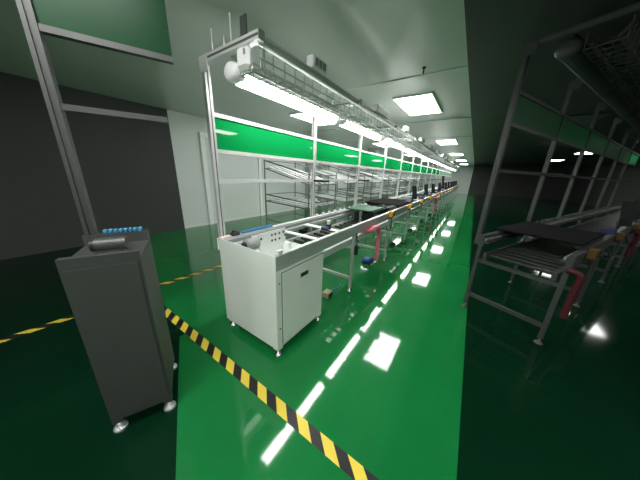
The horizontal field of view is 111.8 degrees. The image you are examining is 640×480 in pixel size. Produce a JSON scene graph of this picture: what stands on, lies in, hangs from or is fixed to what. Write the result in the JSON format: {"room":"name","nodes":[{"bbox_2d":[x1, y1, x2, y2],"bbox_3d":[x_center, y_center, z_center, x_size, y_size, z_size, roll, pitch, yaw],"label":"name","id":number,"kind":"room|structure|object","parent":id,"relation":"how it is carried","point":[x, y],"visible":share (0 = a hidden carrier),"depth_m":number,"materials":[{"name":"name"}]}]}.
{"room":"factory floor","nodes":[
{"label":"factory floor","id":0,"kind":"room"},
{"bbox_2d":[0,72,412,259],"bbox_3d":[0.971,-3.028,10.316,0.120,2.410,29.000,13,20,32],"label":"wall","id":1,"kind":"structure","parent":0,"point":[128,168],"depth_m":3.64,"materials":[{"name":"paint"}]},
{"bbox_2d":[198,132,262,224],"bbox_3d":[-2.223,-1.576,5.758,0.059,2.100,1.700,13,20,32],"label":"door","id":2,"kind":"structure","parent":1,"relation":"in","point":[239,199],"depth_m":5.77,"materials":[{"name":"white paint"}]},
{"bbox_2d":[185,190,404,228],"bbox_3d":[3.065,-2.708,13.533,0.012,0.050,21.670,13,20,32],"label":"baseboard","id":3,"kind":"structure","parent":1,"relation":"attached to","point":[203,224],"depth_m":6.15,"materials":[{"name":"white"}]},
{"bbox_2d":[305,162,310,207],"bbox_3d":[-0.375,-2.419,8.184,0.179,2.409,0.380,13,20,32],"label":"trim","id":4,"kind":"structure","parent":1,"relation":"attached to","point":[306,163],"depth_m":8.14,"materials":[{"name":"grey paint"}]},
{"bbox_2d":[317,164,329,205],"bbox_3d":[0.167,-2.632,8.941,0.179,2.409,0.590,13,20,32],"label":"trim","id":5,"kind":"structure","parent":1,"relation":"attached to","point":[323,187],"depth_m":8.88,"materials":[{"name":"grey paint"}]},
{"bbox_2d":[348,167,356,200],"bbox_3d":[1.719,-3.244,11.108,0.179,2.409,0.600,13,20,32],"label":"trim","id":6,"kind":"structure","parent":1,"relation":"attached to","point":[352,185],"depth_m":11.03,"materials":[{"name":"grey paint"}]},
{"bbox_2d":[298,117,469,132],"bbox_3d":[0.753,-2.754,5.325,4.960,0.008,0.020,13,20,32],"label":"trim","id":7,"kind":"structure","parent":1,"relation":"attached to","point":[462,117],"depth_m":4.51,"materials":[{"name":"grey paint"}]},
{"bbox_2d":[0,190,639,479],"bbox_3d":[5.625,-0.717,7.636,11.300,0.100,29.000,13,20,32],"label":"floor","id":8,"kind":"structure","parent":0,"point":[379,375],"depth_m":1.49,"materials":[{"name":"paint"}]},
{"bbox_2d":[0,315,73,342],"bbox_3d":[-2.804,0.906,1.201,0.068,0.002,2.910,14,21,33],"label":"tape","id":9,"kind":"object","parent":8,"relation":"on","point":[28,331],"visible":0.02,"depth_m":1.79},
{"bbox_2d":[55,229,176,433],"bbox_3d":[-1.018,0.467,1.176,0.275,0.980,0.358,-8,20,-30],"label":"base cabinet","id":10,"kind":"object","parent":8,"relation":"on","point":[115,299],"visible":1,"depth_m":1.02,"materials":[{"name":"metal"}]},
{"bbox_2d":[15,0,172,235],"bbox_3d":[-0.950,-0.605,1.041,0.480,1.150,0.040,-8,20,-30],"label":"frame","id":11,"kind":"object","parent":10,"relation":"on","point":[139,28],"visible":1,"depth_m":0.95,"materials":[{"name":"metal"}]},
{"bbox_2d":[88,236,128,253],"bbox_3d":[-0.991,0.020,1.020,0.125,0.067,0.064,-8,20,-30],"label":"motor","id":12,"kind":"object","parent":10,"relation":"on","point":[119,243],"visible":0.98,"depth_m":1.00,"materials":[{"name":"silver metal"}]},
{"bbox_2d":[103,227,141,233],"bbox_3d":[-1.053,-0.053,1.159,0.156,0.020,0.028,-8,20,-30],"label":"chain","id":13,"kind":"object","parent":10,"relation":"on","point":[130,229],"visible":1,"depth_m":1.15,"materials":[{"name":"blue"}]},
{"bbox_2d":[160,236,318,285],"bbox_3d":[-0.342,0.011,4.393,0.070,0.002,5.200,15,21,36],"label":"tape","id":14,"kind":"object","parent":8,"relation":"on","point":[219,266],"visible":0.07,"depth_m":2.79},
{"bbox_2d":[217,238,323,357],"bbox_3d":[-0.398,0.366,1.878,0.658,0.803,0.571,13,20,32],"label":"base cabinet","id":15,"kind":"object","parent":8,"relation":"on","point":[273,306],"visible":0.98,"depth_m":1.63,"materials":[{"name":"metal"}]},
{"bbox_2d":[241,227,290,255],"bbox_3d":[-0.428,0.073,1.812,0.122,0.276,0.514,13,20,32],"label":"perforated panel","id":16,"kind":"object","parent":15,"relation":"in","point":[268,242],"visible":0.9,"depth_m":1.88,"materials":[{"name":"white metal"}]},
{"bbox_2d":[164,305,378,479],"bbox_3d":[-0.760,0.855,1.610,3.034,0.002,0.068,13,20,32],"label":"tape","id":17,"kind":"object","parent":8,"relation":"on","point":[351,467],"visible":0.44,"depth_m":1.25,"materials":[{"name":"plastic"}]},
{"bbox_2d":[218,217,357,291],"bbox_3d":[-0.209,0.286,2.142,0.654,0.812,1.228,13,20,32],"label":"conveyor section","id":18,"kind":"object","parent":8,"relation":"on","point":[331,243],"depth_m":2.04,"materials":[{"name":"metal"}]},
{"bbox_2d":[241,224,272,233],"bbox_3d":[-0.571,-0.103,1.988,0.032,0.022,0.342,13,20,32],"label":"chain","id":19,"kind":"object","parent":18,"relation":"on","point":[270,225],"visible":1,"depth_m":1.97,"materials":[{"name":"blue"}]},
{"bbox_2d":[198,27,357,236],"bbox_3d":[-0.223,-0.642,1.925,0.571,1.312,1.240,13,20,32],"label":"frame","id":20,"kind":"object","parent":18,"relation":"attached to","point":[227,135],"visible":0.9,"depth_m":1.66,"materials":[{"name":"silver metal"}]},
{"bbox_2d":[238,13,246,37],"bbox_3d":[-0.419,-1.153,1.167,0.052,0.100,0.023,13,20,32],"label":"bracket","id":21,"kind":"object","parent":20,"relation":"attached to","point":[243,18],"visible":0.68,"depth_m":1.17,"materials":[{"name":"grey"}]},
{"bbox_2d":[237,44,252,71],"bbox_3d":[-0.421,-1.013,1.209,0.105,0.110,0.054,13,20,32],"label":"electrical box","id":22,"kind":"object","parent":20,"relation":"hanging from","point":[244,53],"visible":1,"depth_m":1.19,"materials":[{"name":"white"}]},
{"bbox_2d":[224,61,339,122],"bbox_3d":[-0.187,-1.192,1.846,0.143,0.130,1.320,13,20,32],"label":"tube light","id":23,"kind":"object","parent":20,"relation":"hanging from","point":[231,70],"visible":0.66,"depth_m":1.56,"materials":[{"name":"white"}]},
{"bbox_2d":[237,75,336,122],"bbox_3d":[-0.189,-1.155,1.857,0.120,0.053,1.170,13,20,32],"label":"diffuser","id":24,"kind":"object","parent":23,"relation":"attached to","point":[244,83],"depth_m":1.66,"materials":[{"name":"white"}]},
{"bbox_2d":[239,46,354,118],"bbox_3d":[-0.076,-1.155,1.707,0.193,0.116,1.180,13,20,32],"label":"cable tray","id":25,"kind":"object","parent":20,"relation":"hanging from","point":[264,77],"visible":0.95,"depth_m":1.53,"materials":[{"name":"silver metal"}]},
{"bbox_2d":[307,54,326,75],"bbox_3d":[-0.021,-1.240,1.543,0.069,0.075,0.170,13,20,32],"label":"box","id":26,"kind":"object","parent":20,"relation":"attached to","point":[313,61],"visible":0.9,"depth_m":1.50,"materials":[{"name":"white"}]},
{"bbox_2d":[285,230,317,239],"bbox_3d":[-0.191,-0.051,2.032,0.468,0.018,0.050,13,20,32],"label":"plate","id":27,"kind":"object","parent":18,"relation":"on","point":[286,231],"visible":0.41,"depth_m":2.00,"materials":[{"name":"white metal"}]},
{"bbox_2d":[303,224,338,231],"bbox_3d":[0.022,-0.135,2.329,0.468,0.018,0.070,13,20,32],"label":"plate","id":28,"kind":"object","parent":18,"relation":"on","point":[309,225],"visible":0.77,"depth_m":2.35,"materials":[{"name":"white metal"}]},
{"bbox_2d":[321,220,331,230],"bbox_3d":[0.070,-0.153,2.227,0.064,0.092,0.132,13,20,32],"label":"cylinder","id":29,"kind":"object","parent":28,"relation":"on","point":[328,226],"visible":1,"depth_m":2.23,"materials":[{"name":"blue metal"}]},
{"bbox_2d":[354,233,357,254],"bbox_3d":[0.377,0.042,2.334,0.038,0.249,0.095,13,20,32],"label":"switch","id":30,"kind":"object","parent":18,"relation":"attached to","point":[356,246],"visible":1,"depth_m":2.33,"materials":[{"name":"black plastic"}]},
{"bbox_2d":[264,160,336,241],"bbox_3d":[-0.414,-0.887,4.688,1.178,1.540,0.978,13,20,32],"label":"rack","id":31,"kind":"object","parent":8,"relation":"on","point":[294,170],"visible":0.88,"depth_m":4.53,"materials":[{"name":"grey"}]},
{"bbox_2d":[322,289,331,298],"bbox_3d":[0.083,0.602,2.424,0.086,0.065,0.100,13,20,32],"label":"box","id":32,"kind":"object","parent":8,"relation":"on","point":[327,293],"visible":0.98,"depth_m":2.39,"materials":[{"name":"beige"}]},
{"bbox_2d":[309,164,364,220],"bbox_3d":[0.438,-1.222,5.876,1.178,1.540,0.978,13,20,32],"label":"rack","id":33,"kind":"object","parent":8,"relation":"on","point":[346,198],"visible":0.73,"depth_m":5.69,"materials":[{"name":"grey"}]},
{"bbox_2d":[312,205,390,260],"bbox_3d":[0.490,0.003,3.115,0.654,0.830,1.226,13,20,32],"label":"conveyor section","id":34,"kind":"object","parent":8,"relation":"on","point":[380,220],"visible":0.7,"depth_m":3.00,"materials":[{"name":"metal"}]},
{"bbox_2d":[310,99,394,216],"bbox_3d":[0.475,-0.917,2.899,0.571,1.312,1.240,13,20,32],"label":"frame","id":35,"kind":"object","parent":34,"relation":"attached to","point":[324,152],"visible":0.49,"depth_m":2.69,"materials":[{"name":"silver metal"}]},
{"bbox_2d":[336,115,382,140],"bbox_3d":[0.579,-1.494,2.916,0.143,0.130,1.320,13,20,32],"label":"tube light","id":36,"kind":"object","parent":35,"relation":"hanging from","point":[340,123],"visible":0.41,"depth_m":2.71,"materials":[{"name":"white"}]},
{"bbox_2d":[339,122,380,139],"bbox_3d":[0.578,-1.457,2.927,0.120,0.053,1.170,13,20,32],"label":"diffuser","id":37,"kind":"object","parent":36,"relation":"attached to","point":[345,125],"depth_m":2.78,"materials":[{"name":"white"}]},
{"bbox_2d":[340,106,392,136],"bbox_3d":[0.622,-1.430,2.681,0.193,0.116,1.182,13,20,32],"label":"cable tray","id":38,"kind":"object","parent":35,"relation":"hanging from","point":[356,119],"visible":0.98,"depth_m":2.54,"materials":[{"name":"silver metal"}]},
{"bbox_2d":[373,104,388,118],"bbox_3d":[0.743,-1.541,2.608,0.069,0.075,0.400,13,20,32],"label":"box","id":39,"kind":"object","parent":35,"relation":"attached to","point":[379,109],"visible":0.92,"depth_m":2.52,"materials":[{"name":"white"}]},
{"bbox_2d":[346,205,383,222],"bbox_3d":[0.698,-0.403,3.365,0.400,0.205,0.520,13,20,32],"label":"fixture plate","id":40,"kind":"object","parent":34,"relation":"on","point":[364,212],"visible":0.89,"depth_m":3.26,"materials":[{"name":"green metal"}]},
{"bbox_2d":[361,225,380,260],"bbox_3d":[0.661,0.062,2.774,0.417,0.531,0.150,-11,21,-36],"label":"hose","id":41,"kind":"object","parent":34,"relation":"hanging from","point":[377,228],"visible":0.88,"depth_m":2.84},
{"bbox_2d":[386,211,394,230],"bbox_3d":[1.045,-0.274,3.200,0.076,0.292,0.166,13,20,32],"label":"box","id":42,"kind":"object","parent":34,"relation":"attached to","point":[391,213],"visible":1,"depth_m":3.18,"materials":[{"name":"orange plastic"}]},
{"bbox_2d":[336,166,381,207],"bbox_3d":[1.289,-1.558,7.065,1.178,1.540,0.978,13,20,32],"label":"rack","id":43,"kind":"object","parent":8,"relation":"on","point":[366,195],"visible":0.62,"depth_m":6.87,"materials":[{"name":"grey"}]},
{"bbox_2d":[361,256,374,264],"bbox_3d":[0.766,0.306,3.429,0.140,0.085,0.220,13,20,32],"label":"motor","id":44,"kind":"object","parent":8,"relation":"on","point":[366,260],"visible":0.98,"depth_m":3.36,"materials":[{"name":"blue"}]},
{"bbox_2d":[363,148,379,203],"bbox_3d":[2.301,-2.820,9.801,0.400,2.409,0.400,13,20,32],"label":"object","id":45,"kind":"structure","parent":8,"relation":"on","point":[373,150],"depth_m":9.68,"materials":[{"name":"grey paint"}]},
{"bbox_2d":[357,169,396,207],"bbox_3d":[2.140,-1.893,8.253,1.178,1.540,0.978,13,20,32],"label":"rack","id":46,"kind":"object","parent":8,"relation":"on","point":[369,190],"visible":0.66,"depth_m":8.09,"materials":[{"name":"grey"}]},
{"bbox_2d":[358,203,409,242],"bbox_3d":[1.188,-0.273,4.090,0.654,0.830,1.226,13,20,32],"label":"conveyor section","id":47,"kind":"object","parent":8,"relation":"on","point":[400,212],"visible":0.53,"depth_m":4.18,"materials":[{"name":"metal"}]},
{"bbox_2d":[354,125,413,205],"bbox_3d":[1.173,-1.192,3.874,0.571,1.312,1.240,13,20,32],"label":"frame","id":48,"kind":"object","parent":47,"relation":"attached to","point":[370,160],"visible":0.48,"depth_m":3.67,"materials":[{"name":"silver metal"}]},
{"bbox_2d":[380,138,404,149],"bbox_3d":[1.345,-1.796,3.985,0.143,0.130,1.320,13,20,32],"label":"tube light","id":49,"kind":"object","parent":48,"relation":"hanging from","point":[382,140],"visible":0.34,"depth_m":3.81,"materials":[{"name":"white"}]},
{"bbox_2d":[380,129,412,146],"bbox_3d":[1.320,-1.705,3.655,0.193,0.116,1.182,13,20,32],"label":"cable tray","id":50,"kind":"object","parent":48,"relation":"hanging from","point":[397,141],"visible":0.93,"depth_m":3.56,"materials":[{"name":"silver metal"}]},
{"bbox_2d":[365,198,410,207],"bbox_3d":[1.365,-0.738,4.232,0.620,0.046,1.020,13,20,32],"label":"sheet","id":51,"kind":"object","parent":47,"relation":"on","point":[399,203],"visible":0.96,"depth_m":4.06,"materials":[{"name":"black rubber"}]},
{"bbox_2d":[371,170,406,199],"bbox_3d":[2.992,-2.229,9.442,1.178,1.540,0.978,13,20,32],"label":"rack","id":52,"kind":"object","parent":8,"relation":"on","point":[391,177],"visible":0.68,"depth_m":9.28,"materials":[{"name":"grey"}]},
{"bbox_2d":[382,171,414,197],"bbox_3d":[3.843,-2.564,10.630,1.178,1.540,0.978,13,20,32],"label":"rack","id":53,"kind":"object","parent":8,"relation":"on","point":[406,189],"visible":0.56,"depth_m":10.47,"materials":[{"name":"grey"}]},
{"bbox_2d":[382,196,421,231],"bbox_3d":[1.887,-0.548,5.064,0.654,0.830,1.226,13,20,32],"label":"conveyor section","id":54,"kind":"object","parent":8,"relation":"on","point":[415,204],"visible":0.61,"depth_m":5.13,"materials":[{"name":"metal"}]},
{"bbox_2d":[379,138,425,198],"bbox_3d":[1.871,-1.467,4.848,0.571,1.312,1.240,13,20,32],"label":"frame","id":55,"kind":"object","parent":54,"relation":"attached to","point":[391,164],"visible":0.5,"depth_m":4.63,"materials":[{"name":"silver metal"}]},
{"bbox_2d":[403,141,424,152],"bbox_3d":[2.018,-1.980,4.630,0.193,0.116,1.182,13,20,32],"label":"cable tray","id":56,"kind":"object","parent":55,"relation":"hanging from","point":[413,149],"visible":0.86,"depth_m":4.58,"materials":[{"name":"silver metal"}]},
{"bbox_2d":[409,185,416,203],"bbox_3d":[1.815,-0.905,4.303,0.224,0.355,0.133,-8,20,-30],"label":"holder","id":57,"kind":"object","parent":54,"relation":"on","point":[414,188],"visible":0.88,"depth_m":4.31,"materials":[{"name":"black plastic"}]},
{"bbox_2d":[391,172,420,196],"bbox_3d":[4.695,-2.900,11.819,1.178,1.540,0.978,13,20,32],"label":"rack","id":58,"kind":"object","parent":8,"relation":"on","point":[396,172],"visible":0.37,"depth_m":11.69,"materials":[{"name":"grey"}]},
{"bbox_2d":[399,172,424,196],"bbox_3d":[5.546,-3.235,13.007,1.178,1.540,0.978,13,20,32],"label":"rack","id":59,"kind":"object","parent":8,"relation":"on","point":[402,172],"visible":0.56,"depth_m":12.87,"materials":[{"name":"grey"}]},
{"bbox_2d":[398,193,429,223],"bbox_3d":[2.585,-0.823,6.039,0.654,0.830,1.226,13,20,32],"label":"conveyor section","id":60,"kind":"object","parent":8,"relation":"on","point":[426,199],"visible":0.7,"depth_m":6.29,"materials":[{"name":"metal"}]},
{"bbox_2d":[395,146,433,196],"bbox_3d":[2.569,-1.742,5.823,0.571,1.312,1.240,13,20,32],"label":"frame","id":61,"kind":"object","parent":60,"relation":"attached to","point":[406,166],"visible":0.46,"depth_m":5.60,"materials":[{"name":"silver metal"}]},
{"bbox_2d":[417,148,432,156],"bbox_3d":[2.716,-2.256,5.605,0.193,0.116,1.182,13,20,32],"label":"cable tray","id":62,"kind":"object","parent":61,"relation":"hanging from","point":[424,154],"visible":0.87,"depth_m":5.50,"materials":[{"name":"silver metal"}]},
{"bbox_2d":[418,184,427,198],"bbox_3d":[2.547,-1.193,5.326,0.224,0.355,0.133,-8,20,-30],"label":"holder","id":63,"kind":"object","parent":60,"relation":"on","point":[425,185],"visible":0.99,"depth_m":5.33,"materials":[{"name":"black plastic"}]},
{"bbox_2d":[409,192,434,217],"bbox_3d":[3.283,-1.098,7.013,0.654,0.830,1.226,13,20,32],"label":"conveyor section","id":64,"kind":"object","parent":8,"relation":"on","point":[431,200],"visible":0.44,"depth_m":7.32,"materials":[{"name":"metal"}]},
{"bbox_2d":[407,151,439,193],"bbox_3d":[3.267,-2.017,6.798,0.571,1.312,1.240,13,20,32],"label":"frame","id":65,"kind":"object","parent":64,"relation":"attached to","point":[416,168],"visible":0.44,"depth_m":6.57,"materials":[{"name":"silver metal"}]},
{"bbox_2d":[418,190,440,212],"bbox_3d":[3.981,-1.373,7.988,0.654,0.830,1.226,13,20,32],"label":"conveyor section","id":66,"kind":"object","parent":8,"relation":"on","point":[437,197],"visible":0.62,"depth_m":8.23,"materials":[{"name":"metal"}]},
{"bbox_2d":[417,155,443,190],"bbox_3d":[3.966,-2.292,7.772,0.571,1.312,1.240,13,20,32],"label":"frame","id":67,"kind":"object","parent":66,"relation":"attached to","point":[423,170],"visible":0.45,"depth_m":7.53,"materials":[{"name":"silver metal"}]},
{"bbox_2d":[426,189,443,209],"bbox_3d":[4.679,-1.648,8.963,0.654,0.830,1.226,13,20,32],"label":"conveyor section","id":68,"kind":"object","parent":8,"relation":"on","point":[442,195],"visible":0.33,"depth_m":9.24,"materials":[{"name":"metal"}]},
{"bbox_2d":[423,158,447,189],"bbox_3d":[4.664,-2.567,8.747,0.571,1.312,1.240,13,20,32],"label":"frame","id":69,"kind":"object","parent":68,"relation":"attached to","point":[429,169],"visible":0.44,"depth_m":8.53,"materials":[{"name":"silver metal"}]},
{"bbox_2d":[461,231,609,345],"bbox_3d":[2.222,0.346,2.258,1.226,0.800,0.654,-8,20,-29],"label":"conveyor section","id":70,"kind":"object","parent":8,"relation":"on","point":[543,257],"visible":0.94,"depth_m":2.07,"materials":[{"name":"grey"}]},
{"bbox_2d":[495,221,604,249],"bbox_3d":[2.305,-0.073,2.186,0.840,0.046,0.600,-8,20,-29],"label":"sheet","id":71,"kind":"object","parent":70,"relation":"on","point":[581,239],"visible":1,"depth_m":2.09,"materials":[{"name":"black rubber"}]},
{"bbox_2d":[474,2,639,243],"bbox_3d":[2.244,-0.749,2.003,1.240,1.642,0.571,-8,20,-29],"label":"frame","id":72,"kind":"object","parent":70,"relation":"attached to","point":[526,113],"visible":0.94,"depth_m":1.90,"materials":[{"name":"grey"}]},
{"bbox_2d":[554,38,616,94],"bbox_3d":[2.321,-1.451,1.862,1.320,0.130,0.143,-8,20,-30],"label":"tube light","id":73,"kind":"object","parent":72,"relation":"hanging from","point":[570,53],"visible":0.91,"depth_m":1.69,"materials":[{"name":"grey"}]},
{"bbox_2d":[561,50,612,94],"bbox_3d":[2.320,-1.414,1.873,1.170,0.053,0.120,-8,20,-29],"label":"diffuser","id":74,"kind":"object","parent":73,"relation":"attached to","point":[580,64],"depth_m":1.79,"materials":[{"name":"grey"}]},
{"bbox_2d":[582,15,639,88],"bbox_3d":[2.361,-1.407,1.690,1.182,0.116,0.193,-8,20,-29],"label":"cable tray","id":75,"kind":"object","parent":72,"relation":"hanging from","point":[598,44],"visible":1,"depth_m":1.57,"materials":[{"name":"grey metal"}]},
{"bbox_2d":[559,268,584,318],"bbox_3d":[1.884,0.410,1.650,0.109,0.413,0.057,14,21,34],"label":"hose","id":76,"kind":"object","parent":70,"relation":"hanging from","point":[579,276],"visible":1,"depth_m":1.62,"materials":[{"name":"red"}]},
{"bbox_2d":[584,247,603,279],"bbox_3d":[2.165,0.215,1.744,0.166,0.292,0.076,-8,20,-29],"label":"box","id":77,"kind":"object","parent":70,"relation":"attached to","point":[592,254],"visible":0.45,"depth_m":1.72,"materials":[{"name":"brown plastic"}]},
{"bbox_2d":[534,216,628,282],"bbox_3d":[3.283,0.183,2.859,1.226,0.830,0.654,-8,20,-29],"label":"conveyor section","id":78,"kind":"object","parent":8,"relation":"on","point":[557,221],"visible":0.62,"depth_m":2.88,"materials":[{"name":"grey"}]},
{"bbox_2d":[526,66,639,221],"bbox_3d":[3.305,-0.897,2.609,1.240,1.642,0.571,-8,20,-29],"label":"frame","id":79,"kind":"object","parent":78,"relation":"attached to","point":[571,132],"visible":0.78,"depth_m":2.57,"materials":[{"name":"grey"}]},
{"bbox_2d":[597,85,636,115],"bbox_3d":[3.485,-1.614,2.526,1.320,0.130,0.143,-8,20,-30],"label":"tube light","id":80,"kind":"object","parent":79,"relation":"hanging from","point":[613,99],"visible":0.53,"depth_m":2.44,"materials":[{"name":"grey"}]},
{"bbox_2d":[602,92,633,115],"bbox_3d":[3.484,-1.577,2.538,1.170,0.053,0.120,-8,20,-29],"label":"diffuser","id":81,"kind":"object","parent":80,"relation":"attached to","point":[616,101],"depth_m":2.47,"materials":[{"name":"grey"}]},
{"bbox_2d":[616,80,639,110],"bbox_3d":[3.421,-1.555,2.295,1.182,0.116,0.193,-8,20,-30],"label":"cable tray","id":82,"kind":"object","parent":79,"relation":"hanging from","point":[636,101],"visible":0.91,"depth_m":2.23,"materials":[{"name":"grey metal"}]},
{"bbox_2d":[598,201,636,233],"bbox_3d":[3.216,-0.247,2.336,0.224,0.355,0.133,0,17,-6],"label":"holder","id":83,"kind":"object","parent":78,"relation":"on","point":[627,212],"visible":0.98,"depth_m":2.33,"materials":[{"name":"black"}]},
{"bbox_2d":[607,232,628,258],"bbox_3d":[3.225,0.067,2.350,0.166,0.292,0.076,-8,20,-29],"label":"box","id":84,"kind":"object","parent":78,"relation":"attached to","point":[620,236],"visible":1,"depth_m":2.34,"materials":[{"name":"brown plastic"}]},
{"bbox_2d":[562,212,639,266],"bbox_3d":[4.343,0.035,3.465,1.226,0.830,0.654,-8,20,-29],"label":"conveyor section","id":85,"kind":"object","parent":8,"relation":"on","point":[579,216],"visible":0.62,"depth_m":3.54,"materials":[{"name":"grey"}]},
{"bbox_2d":[557,98,639,216],"bbox_3d":[4.365,-1.045,3.215,1.240,1.642,0.571,-8,20,-29],"label":"frame","id":86,"kind":"object","parent":85,"relation":"attached to","point":[596,143],"visible":0.84,"depth_m":3.18,"materials":[{"name":"grey"}]},
{"bbox_2d":[616,199,639,224],"bbox_3d":[4.078,-0.367,2.828,0.224,0.355,0.133,0,17,-6],"label":"holder","id":87,"kind":"object","parent":85,"relation":"on","point":[637,208],"visible":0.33,"depth_m":2.83,"materials":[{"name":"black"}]},
{"bbox_2d":[623,230,639,256],"bbox_3d":[4.447,0.046,3.107,0.215,0.430,0.089,0,17,-8],"label":"hose","id":88,"kind":"object","parent":85,"relation":"hanging from","point":[631,246],"visible":0.7,"depth_m":3.11,"materials":[{"name":"red"}]},
{"bbox_2d":[626,223,639,243],"bbox_3d":[4.286,-0.081,2.955,0.166,0.292,0.076,-8,20,-29],"label":"box","id":89,"kind":"object","parent":85,"relation":"attached to","point":[636,226],"visible":0.99,"depth_m":2.94,"materials":[{"name":"brown plastic"}]},
{"bbox_2d":[584,208,639,255],"bbox_3d":[5.403,-0.113,4.070,1.226,0.830,0.654,-8,20,-29],"label":"conveyor section","id":90,"kind":"object","parent":8,"relation":"on","point":[596,221],"visible":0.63,"depth_m":4.09,"materials":[{"name":"grey"}]},
{"bbox_2d":[578,117,624,212],"bbox_3d":[5.425,-1.193,3.820,1.240,1.642,0.571,-8,20,-29],"label":"frame","id":91,"kind":"object","parent":90,"relation":"attached to","point":[612,151],"visible":0.82,"depth_m":3.78,"materials":[{"name":"grey"}]},
{"bbox_2d":[612,204,621,214],"bbox_3d":[7.524,-0.409,5.281,1.226,0.830,0.654,-8,20,-29],"label":"conveyor section","id":92,"kind":"object","parent":8,"relation":"on","point":[616,207],"visible":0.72,"depth_m":5.33,"materials":[{"name":"grey"}]},
{"bbox_2d":[607,135,639,205],"bbox_3d":[7.546,-1.489,5.031,1.240,1.642,0.571,-8,20,-29],"label":"frame","id":93,"kind":"object","parent":92,"relation":"attached to","point":[634,156],"visible":0.82,"depth_m":5.01,"materials":[{"name":"grey"}]},
{"bbox_2d":[599,206,639,246],"bbox_3d":[6.463,-0.261,4.676,1.226,0.830,0.654,-8,20,-29],"label":"conveyor section","id":94,"kind":"object","parent":8,"relation":"on","point":[607,209],"visible":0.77,"depth_m":4.76,"materials":[{"name":"grey"}]},
{"bbox_2d":[595,128,634,208],"bbox_3d":[6.486,-1.341,4.426,1.240,1.642,0.571,-8,20,-29],"label":"frame","id":95,"kind":"object","parent":94,"relation":"attached to","point":[625,153],"visible":0.85,"depth_m":4.39,"materials":[{"name":"grey"}]},
{"bbox_3d":[5.377,-1.923,9.937,0.654,0.830,1.226,13,20,32],"label":"conveyor section","id":96,"kind":"object","parent":8,"relation":"on","visible":0},
{"bbox_2d":[428,160,449,188],"bbox_3d":[5.362,-2.842,9.722,0.571,1.312,1.240,13,20,32],"label":"frame","id":97,"kind":"object","parent":96,"relation":"attached to","point":[433,169],"visible":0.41,"depth_m":9.48,"materials":[{"name":"silver metal"}]},
{"bbox_2d":[0,0,639,166],"bbox_3d":[5.712,-3.114,6.896,11.300,0.100,29.000,13,20,32],"label":"ceiling","id":98,"kind":"structure","parent":0,"point":[360,43],"depth_m":2.28,"materials":[{"name":"paint"}]},
{"bbox_2d":[289,111,335,125],"bbox_3d":[-0.090,-2.520,4.506,0.540,0.029,1.060,13,20,32],"label":"ceiling light panel","id":99,"kind":"object","parent":98,"relation":"attached to","point":[301,115],"visible":0.56,"depth_m":4.44,"materials":[{"name":"white"}]},
{"bbox_2d":[372,142,391,146],"bbox_3d":[2.350,-3.482,7.913,0.540,0.029,1.060,13,20,32],"label":"ceiling light panel","id":100,"kind":"object","parent":98,"relation":"attached to","point":[380,144],"visible":0.59,"depth_m":7.83,"materials":[{"name":"white"}]},
{"bbox_2d":[375,143,391,146],"bbox_3d":[2.350,-3.483,7.913,0.500,0.024,1.020,13,20,32],"label":"diffuser","id":101,"kind":"object","parent":100,"relation":"attached to","point":[378,144],"depth_m":7.87,"materials":[{"name":"white"}]},
{"bbox_2d":[317,65,467,95],"bbox_3d":[0.737,-1.943,2.695,1.860,0.008,0.030,13,20,32],"label":"trim","id":102,"kind":"structure","parent":98,"relation":"attached to","point":[467,65],"depth_m":2.52,"materials":[{"name":"white"}]},
{"bbox_2d":[392,91,442,115],"bbox_3d":[1.571,-2.127,3.427,0.540,0.029,1.060,13,20,32],"label":"ceiling light panel","id":103,"kind":"object","parent":98,"relation":"attached to","point":[423,103],"visible":1,"depth_m":3.31,"materials":[{"name":"white"}]},
{"bbox_2d":[435,139,457,144],"bbox_3d":[4.012,-3.088,6.834,0.540,0.029,1.060,13,20,32],"label":"ceiling light panel","id":104,"kind":"object","parent":98,"relation":"attached to","point":[439,141],"visible":1,"depth_m":6.71,"materials":[{"name":"white"}]},
{"bbox_2d":[538,139,561,144],"bbox_3d":[6.681,-2.786,6.169,0.540,0.029,1.060,13,20,32],"label":"ceiling light panel","id":105,"kind":"object","parent":98,"relation":"attached to","point":[546,142],"visible":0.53,"depth_m":6.35,"materials":[{"name":"grey"}]},
{"bbox_2d":[540,141,559,144],"bbox_3d":[6.681,-2.787,6.168,0.500,0.024,1.020,13,20,32],"label":"diffuser","id":106,"kind":"object","parent":105,"relation":"attached to","point":[544,142],"depth_m":6.36,"materials":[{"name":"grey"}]},
{"bbox_2d":[568,111,612,125],"bbox_3d":[4.691,-2.183,3.978,0.540,0.029,1.060,13,20,32],"label":"ceiling light panel","id":107,"kind":"object","parent":98,"relation":"attached to","point":[586,118],"visible":0.34,"depth_m":3.66,"materials":[{"name":"grey"}]},
{"bbox_2d":[571,114,607,124],"bbox_3d":[4.691,-2.185,3.978,0.500,0.024,1.020,13,20,32],"label":"diffuser","id":108,"kind":"object","parent":107,"relation":"attached to","point":[585,119],"depth_m":3.70,"materials":[{"name":"grey"}]},
{"bbox_2d":[576,23,639,79],"bbox_3d":[2.700,-1.580,1.788,0.540,0.029,1.060,13,20,32],"label":"ceiling light panel","id":109,"kind":"object","parent":98,"relation":"attached to","point":[624,32],"visible":0.32,"depth_m":1.82,"materials":[{"name":"grey"}]},
{"bbox_2d":[601,26,639,71],"bbox_3d":[2.700,-1.582,1.788,0.500,0.024,1.020,13,20,32],"label":"diffuser","id":110,"kind":"object","parent":109,"relation":"attached to","point":[624,33],"depth_m":1.82,"materials":[{"name":"grey"}]},
{"bbox_2d":[411,165,580,200],"bbox_3d":[13.932,-5.172,18.803,11.300,2.410,0.120,13,20,32],"label":"wall","id":111,"kind":"structure","parent":0,"point":[507,185],"depth_m":17.72,"materials":[{"name":"paint"}]},
{"bbox_2d":[569,160,639,211],"bbox_3d":[10.365,-0.804,4.215,0.120,2.410,29.000,13,20,32],"label":"wall","id":112,"kind":"structure","parent":0,"point":[626,191],"depth_m":11.76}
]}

